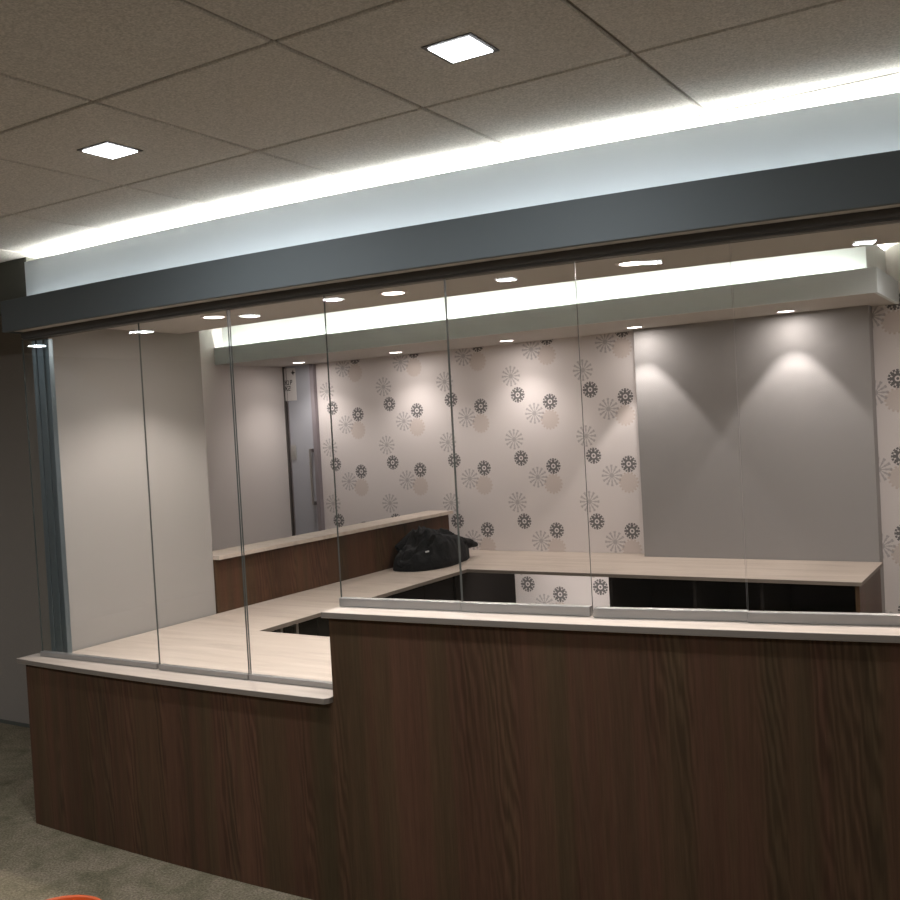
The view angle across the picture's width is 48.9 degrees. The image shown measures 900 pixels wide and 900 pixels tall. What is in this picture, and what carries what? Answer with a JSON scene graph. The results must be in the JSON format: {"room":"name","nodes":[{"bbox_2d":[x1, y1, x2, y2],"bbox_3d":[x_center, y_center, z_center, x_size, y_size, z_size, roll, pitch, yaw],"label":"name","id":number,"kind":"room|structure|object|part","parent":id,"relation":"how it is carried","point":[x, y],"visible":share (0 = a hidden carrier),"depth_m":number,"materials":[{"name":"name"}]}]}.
{"room":"reception area","nodes":[
{"label":"reception area","id":0,"kind":"room"},
{"bbox_2d":[0,257,37,315],"bbox_3d":[-3.615,-0.715,5.568,4.045,0.280,0.060,-2,2,32],"label":"wall","id":1,"kind":"structure","parent":0,"point":[12,273],"depth_m":4.53,"materials":[{"name":"paint"}]},
{"bbox_2d":[0,316,51,723],"bbox_3d":[-3.149,0.403,6.355,4.130,2.600,0.104,-2,2,32],"label":"wall","id":2,"kind":"structure","parent":0,"point":[20,632],"depth_m":5.95,"materials":[{"name":"beige paint"}]},
{"bbox_2d":[0,719,29,727],"bbox_3d":[-3.069,1.692,6.314,4.020,0.020,0.008,-2,2,32],"label":"baseboard","id":3,"kind":"structure","parent":2,"relation":"attached to","point":[1,720],"depth_m":6.06,"materials":[{"name":"paint"}]},
{"bbox_2d":[39,329,215,650],"bbox_3d":[-1.561,0.350,4.909,0.085,2.600,0.930,-2,2,32],"label":"wall","id":4,"kind":"structure","parent":0,"point":[98,385],"depth_m":4.85,"materials":[{"name":"paint"}]},
{"bbox_2d":[31,339,72,652],"bbox_3d":[-1.800,0.212,4.475,0.105,1.420,0.035,-2,2,32],"label":"door frame","id":5,"kind":"structure","parent":4,"relation":"attached to","point":[42,350],"depth_m":4.46,"materials":[{"name":"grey metal"}]},
{"bbox_2d":[0,723,311,899],"bbox_3d":[-1.722,1.730,3.282,9.500,0.060,9.400,-2,2,32],"label":"floor","id":6,"kind":"structure","parent":0,"point":[38,862],"depth_m":3.96,"materials":[{"name":"carpet"}]},
{"bbox_2d":[46,895,100,899],"bbox_3d":[-1.160,1.528,2.920,0.311,0.294,0.306,-2,2,32],"label":"bucket","id":7,"kind":"object","parent":6,"relation":"on","point":[68,897],"visible":1,"depth_m":3.06,"materials":[{"name":"orange plastic"}]},
{"bbox_2d":[271,618,316,635],"bbox_3d":[-1.005,1.250,5.188,0.480,0.729,0.516,-2,2,32],"label":"base cabinet","id":8,"kind":"object","parent":6,"relation":"on","point":[309,627],"visible":0.06,"depth_m":5.20,"materials":[{"name":"black laminate"}]},
{"bbox_3d":[-0.800,0.954,5.115,0.034,0.130,0.018,-2,2,32],"label":"handle","id":9,"kind":"part","parent":8,"relation":"part of","materials":[{"name":"silver metal"}]},
{"bbox_2d":[212,511,452,613],"bbox_3d":[-0.664,1.037,6.349,0.215,1.060,2.388,-2,2,32],"label":"wall","id":10,"kind":"structure","parent":6,"relation":"on","point":[276,568],"depth_m":5.95,"materials":[{"name":"brown wood"}]},
{"bbox_2d":[316,595,391,636],"bbox_3d":[-0.699,1.220,5.715,0.446,0.729,0.696,-2,2,32],"label":"base cabinet","id":11,"kind":"object","parent":6,"relation":"on","point":[322,623],"visible":0.02,"depth_m":5.34,"materials":[{"name":"black laminate"}]},
{"bbox_3d":[-0.612,1.174,5.454,0.020,0.624,0.344,-2,2,32],"label":"door","id":12,"kind":"part","parent":11,"relation":"part of","materials":[{"name":"black laminate"}]},
{"bbox_2d":[392,577,453,600],"bbox_3d":[-0.335,1.186,6.306,0.446,0.729,0.686,-2,2,32],"label":"base cabinet","id":13,"kind":"object","parent":6,"relation":"on","point":[442,589],"visible":0.02,"depth_m":6.26,"materials":[{"name":"black laminate"}]},
{"bbox_3d":[-0.246,1.140,6.047,0.020,0.624,0.340,-2,2,32],"label":"door","id":14,"kind":"part","parent":13,"relation":"part of","materials":[{"name":"black laminate"}]},
{"bbox_3d":[-0.066,1.123,6.338,0.020,0.624,0.340,-2,2,32],"label":"door","id":15,"kind":"part","parent":13,"relation":"part of","materials":[{"name":"black laminate"}]},
{"bbox_2d":[26,618,899,899],"bbox_3d":[0.560,1.057,3.172,5.523,1.037,0.330,-2,2,26],"label":"reception desk","id":16,"kind":"object","parent":6,"relation":"on","point":[444,762],"visible":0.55,"depth_m":3.17,"materials":[{"name":"brown wood"}]},
{"bbox_3d":[-1.137,1.286,3.969,1.770,0.730,0.043,-2,2,32],"label":"panel","id":17,"kind":"part","parent":16,"relation":"part of","materials":[{"name":"brown wood"}]},
{"bbox_2d":[321,606,899,642],"bbox_3d":[1.299,0.497,2.738,3.789,0.020,0.264,-3,1,23],"label":"countertop","id":18,"kind":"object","parent":16,"relation":"on","point":[825,632],"visible":0.78,"depth_m":2.97,"materials":[{"name":"pale wood-grain laminate"}]},
{"bbox_2d":[323,279,463,610],"bbox_3d":[-0.204,-0.005,3.433,0.487,1.114,0.026,-2,2,27],"label":"glass panel","id":19,"kind":"object","parent":18,"relation":"on","point":[420,604],"visible":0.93,"depth_m":3.43,"materials":[{"name":"grey"}]},
{"bbox_3d":[-0.174,0.535,3.446,0.487,0.031,0.026,-2,2,27],"label":"rail","id":20,"kind":"part","parent":19,"relation":"part of","materials":[{"name":"silver metal"}]},
{"bbox_2d":[445,262,592,616],"bbox_3d":[0.217,-0.023,3.214,0.458,1.114,0.026,-2,2,27],"label":"glass panel","id":21,"kind":"object","parent":18,"relation":"on","point":[466,606],"visible":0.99,"depth_m":3.23,"materials":[{"name":"grey"}]},
{"bbox_3d":[0.244,0.517,3.228,0.452,0.031,0.026,-2,2,27],"label":"rail","id":22,"kind":"part","parent":21,"relation":"part of","materials":[{"name":"silver metal"}]},
{"bbox_2d":[574,243,747,621],"bbox_3d":[0.635,-0.041,3.003,0.470,1.114,0.026,-3,1,23],"label":"glass panel","id":23,"kind":"object","parent":18,"relation":"on","point":[599,612],"visible":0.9,"depth_m":3.00,"materials":[{"name":"grey"}]},
{"bbox_3d":[0.668,0.499,3.015,0.465,0.031,0.026,-3,1,23],"label":"rail","id":24,"kind":"part","parent":23,"relation":"part of","materials":[{"name":"silver metal"}]},
{"bbox_2d":[731,222,899,625],"bbox_3d":[1.087,-0.061,2.799,0.520,1.114,0.026,-3,1,22],"label":"glass panel","id":25,"kind":"object","parent":18,"relation":"on","point":[788,617],"visible":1,"depth_m":2.82,"materials":[{"name":"grey"}]},
{"bbox_3d":[1.117,0.479,2.812,0.520,0.031,0.026,-3,1,22],"label":"rail","id":26,"kind":"part","parent":25,"relation":"part of","materials":[{"name":"silver metal"}]},
{"bbox_3d":[1.318,1.026,2.734,3.756,1.037,0.182,-3,2,25],"label":"panel","id":27,"kind":"part","parent":16,"relation":"part of","materials":[{"name":"brown wood"}]},
{"bbox_2d":[452,572,515,602],"bbox_3d":[0.072,1.148,6.965,0.446,0.729,0.850,-2,2,32],"label":"base cabinet","id":28,"kind":"object","parent":6,"relation":"on","point":[477,587],"visible":0.04,"depth_m":6.83,"materials":[{"name":"black laminate"}]},
{"bbox_2d":[16,550,882,703],"bbox_3d":[0.318,0.801,5.138,3.095,0.020,3.668,-2,2,32],"label":"countertop","id":29,"kind":"structure","parent":28,"relation":"on","point":[216,641],"depth_m":5.07,"materials":[{"name":"laminate"}]},
{"bbox_2d":[22,323,158,668],"bbox_3d":[-1.553,0.203,4.249,0.750,1.420,0.026,-2,2,31],"label":"glass panel","id":30,"kind":"object","parent":29,"relation":"on","point":[119,661],"visible":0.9,"depth_m":4.36,"materials":[{"name":"grey"}]},
{"bbox_3d":[-1.517,0.902,4.267,0.745,0.021,0.026,-2,2,31],"label":"rail","id":31,"kind":"part","parent":30,"relation":"part of","materials":[{"name":"silver metal"}]},
{"bbox_2d":[138,310,249,679],"bbox_3d":[-1.019,0.182,3.918,0.493,1.420,0.029,-2,2,32],"label":"glass panel","id":32,"kind":"object","parent":29,"relation":"on","point":[167,667],"visible":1,"depth_m":3.92,"materials":[{"name":"grey"}]},
{"bbox_3d":[-0.978,0.880,3.933,0.487,0.021,0.026,-2,2,31],"label":"rail","id":33,"kind":"part","parent":32,"relation":"part of","materials":[{"name":"silver metal"}]},
{"bbox_2d":[228,296,341,688],"bbox_3d":[-0.607,0.165,3.674,0.459,1.420,0.026,-2,2,31],"label":"glass panel","id":34,"kind":"object","parent":29,"relation":"on","point":[252,676],"visible":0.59,"depth_m":3.76,"materials":[{"name":"grey"}]},
{"bbox_3d":[-0.569,0.863,3.691,0.459,0.021,0.026,-2,2,31],"label":"rail","id":35,"kind":"part","parent":34,"relation":"part of","materials":[{"name":"silver metal"}]},
{"bbox_2d":[393,526,477,571],"bbox_3d":[-0.126,0.639,6.772,0.401,0.272,0.778,-2,2,26],"label":"bag","id":36,"kind":"object","parent":29,"relation":"on","point":[423,548],"visible":0.97,"depth_m":6.56,"materials":[{"name":"black fabric"}]},
{"bbox_2d":[608,569,881,612],"bbox_3d":[1.746,1.082,5.863,1.418,0.729,0.700,-2,2,32],"label":"open shelf unit","id":37,"kind":"object","parent":6,"relation":"on","point":[623,592],"visible":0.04,"depth_m":5.99,"materials":[{"name":"black laminate"}]},
{"bbox_3d":[1.159,1.105,6.241,0.020,0.729,0.675,-2,2,32],"label":"panel","id":38,"kind":"part","parent":37,"relation":"part of","materials":[{"name":"black laminate"}]},
{"bbox_3d":[1.922,1.065,6.150,1.376,0.729,0.025,-2,2,32],"label":"panel","id":39,"kind":"part","parent":37,"relation":"part of","materials":[{"name":"black laminate"}]},
{"bbox_3d":[2.339,1.058,5.495,0.022,0.729,0.700,-2,2,32],"label":"panel","id":40,"kind":"part","parent":37,"relation":"part of","materials":[{"name":"brown wood"}]},
{"bbox_2d":[199,328,291,550],"bbox_3d":[-2.041,0.321,7.227,0.100,2.600,2.550,-2,2,32],"label":"wall","id":41,"kind":"structure","parent":0,"point":[259,392],"depth_m":7.83,"materials":[{"name":"paint"}]},
{"bbox_2d":[282,367,294,535],"bbox_3d":[-1.335,0.257,8.267,0.008,2.600,0.025,-2,2,32],"label":"trim","id":42,"kind":"structure","parent":41,"relation":"attached to","point":[283,368],"depth_m":8.26,"materials":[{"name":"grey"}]},
{"bbox_2d":[0,0,899,262],"bbox_3d":[-2.973,-0.759,1.524,9.602,0.030,6.935,-2,2,32],"label":"ceiling","id":43,"kind":"structure","parent":0,"point":[232,107],"depth_m":2.53,"materials":[{"name":"tile"}]},
{"bbox_2d":[77,141,142,159],"bbox_3d":[-1.003,-0.883,2.922,0.132,0.006,0.132,-2,2,32],"label":"recessed light","id":44,"kind":"object","parent":43,"relation":"in","point":[107,149],"visible":1,"depth_m":2.91,"materials":[{"name":"grey plastic"}]},
{"bbox_2d":[421,32,499,63],"bbox_3d":[0.025,-0.924,2.284,0.132,0.006,0.132,-2,2,32],"label":"recessed light","id":45,"kind":"object","parent":43,"relation":"in","point":[467,46],"visible":1,"depth_m":2.27,"materials":[{"name":"grey plastic"}]},
{"bbox_2d":[316,245,899,613],"bbox_3d":[1.633,0.135,6.519,7.100,2.600,0.120,-2,2,32],"label":"wall","id":46,"kind":"structure","parent":0,"point":[518,422],"depth_m":7.15,"materials":[{"name":"paper"}]},
{"bbox_2d":[285,364,324,534],"bbox_3d":[-1.192,0.302,8.157,0.305,2.500,0.074,-2,2,32],"label":"door","id":47,"kind":"structure","parent":46,"relation":"in","point":[303,416],"depth_m":8.15,"materials":[{"name":"grey"}]},
{"bbox_2d":[284,368,296,400],"bbox_3d":[-1.325,-0.543,8.209,0.122,0.270,0.004,-2,2,32],"label":"wall sign","id":48,"kind":"object","parent":47,"relation":"attached to","point":[290,388],"visible":1,"depth_m":8.21,"materials":[{"name":"white"}]},
{"bbox_2d":[291,445,296,459],"bbox_3d":[-1.299,0.021,8.219,0.053,0.120,0.015,-2,2,32],"label":"light switch","id":49,"kind":"object","parent":47,"relation":"attached to","point":[293,447],"visible":1,"depth_m":8.21,"materials":[{"name":"grey plastic"}]},
{"bbox_3d":[-1.122,0.220,8.098,0.024,0.460,0.055,-2,2,32],"label":"handle","id":50,"kind":"part","parent":47,"relation":"part of","materials":[{"name":"silver metal"}]},
{"bbox_2d":[633,305,885,612],"bbox_3d":[1.913,0.297,6.209,1.441,2.260,0.131,-2,2,32],"label":"wall","id":51,"kind":"structure","parent":46,"relation":"attached to","point":[805,392],"depth_m":6.10,"materials":[{"name":"grey paint"}]},
{"bbox_2d":[387,351,403,353],"bbox_3d":[-0.401,-0.720,7.301,0.124,0.006,0.124,-2,2,32],"label":"recessed light","id":52,"kind":"object","parent":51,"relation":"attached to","point":[394,351],"visible":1,"depth_m":7.29,"materials":[{"name":"grey"}]},
{"bbox_2d":[498,339,514,341],"bbox_3d":[0.389,-0.752,6.812,0.124,0.006,0.124,-2,2,32],"label":"recessed light","id":53,"kind":"object","parent":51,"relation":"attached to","point":[509,340],"visible":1,"depth_m":6.80,"materials":[{"name":"grey"}]},
{"bbox_2d":[222,245,885,346],"bbox_3d":[0.401,-0.921,6.736,4.652,0.297,0.700,-2,2,32],"label":"light","id":54,"kind":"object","parent":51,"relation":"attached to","point":[753,270],"depth_m":6.13,"materials":[{"name":"white"}]},
{"bbox_2d":[214,267,898,366],"bbox_3d":[0.401,-0.928,6.676,4.715,0.350,0.800,-2,2,32],"label":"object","id":55,"kind":"structure","parent":51,"relation":"attached to","point":[871,286],"depth_m":6.07,"materials":[{"name":"paint"}]},
{"bbox_2d":[625,326,643,328],"bbox_3d":[1.179,-0.784,6.322,0.124,0.006,0.124,-2,2,32],"label":"recessed light","id":56,"kind":"object","parent":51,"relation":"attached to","point":[629,327],"visible":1,"depth_m":6.31,"materials":[{"name":"grey"}]},
{"bbox_2d":[775,310,796,312],"bbox_3d":[1.978,-0.816,5.827,0.124,0.006,0.124,-2,2,32],"label":"recessed light","id":57,"kind":"object","parent":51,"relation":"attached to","point":[781,311],"visible":1,"depth_m":5.82,"materials":[{"name":"grey"}]},
{"bbox_2d":[885,243,899,280],"bbox_3d":[3.549,-1.132,5.179,2.346,0.218,0.020,-2,2,32],"label":"trim","id":58,"kind":"structure","parent":46,"relation":"attached to","point":[892,251],"depth_m":5.77,"materials":[{"name":"paint"}]},
{"bbox_3d":[0.656,-0.864,3.422,5.430,0.350,0.589,-2,2,32],"label":"wall header","id":59,"kind":"structure","parent":0,"visible":0},
{"bbox_2d":[200,315,226,318],"bbox_3d":[-1.073,-0.604,4.499,0.124,0.006,0.124,-2,2,32],"label":"recessed light","id":60,"kind":"object","parent":59,"relation":"attached to","point":[205,316],"visible":0.96,"depth_m":4.49,"materials":[{"name":"grey"}]},
{"bbox_2d":[378,290,407,295],"bbox_3d":[-0.232,-0.639,4.036,0.124,0.006,0.124,-2,2,32],"label":"recessed light","id":61,"kind":"object","parent":59,"relation":"attached to","point":[393,292],"visible":1,"depth_m":4.03,"materials":[{"name":"grey"}]},
{"bbox_2d":[0,150,899,333],"bbox_3d":[0.449,-0.688,3.084,5.476,0.137,0.303,-2,2,27],"label":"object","id":62,"kind":"structure","parent":59,"relation":"attached to","point":[871,180],"depth_m":3.06,"materials":[{"name":"grey paint"}]},
{"bbox_2d":[14,204,899,333],"bbox_3d":[0.697,-0.850,3.467,5.551,0.405,1.170,-2,2,26],"label":"trim","id":63,"kind":"structure","parent":59,"relation":"attached to","point":[887,233],"depth_m":3.74,"materials":[{"name":"paint"}]},
{"bbox_2d":[21,207,899,340],"bbox_3d":[0.502,-0.612,3.152,5.476,0.032,0.276,-2,2,26],"label":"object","id":64,"kind":"object","parent":59,"relation":"attached to","point":[890,215],"visible":1,"depth_m":3.16,"materials":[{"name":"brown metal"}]},
{"bbox_2d":[24,92,899,295],"bbox_3d":[0.508,-0.792,3.132,5.428,0.293,0.242,-2,2,26],"label":"ceiling cove","id":65,"kind":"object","parent":59,"relation":"attached to","point":[867,125],"depth_m":3.15,"materials":[{"name":"grey paint"}]},
{"bbox_2d":[615,260,648,266],"bbox_3d":[0.662,-0.678,3.600,0.124,0.006,0.124,-2,2,32],"label":"recessed light","id":66,"kind":"object","parent":59,"relation":"attached to","point":[630,263],"visible":1,"depth_m":3.59,"materials":[{"name":"grey"}]}
]}

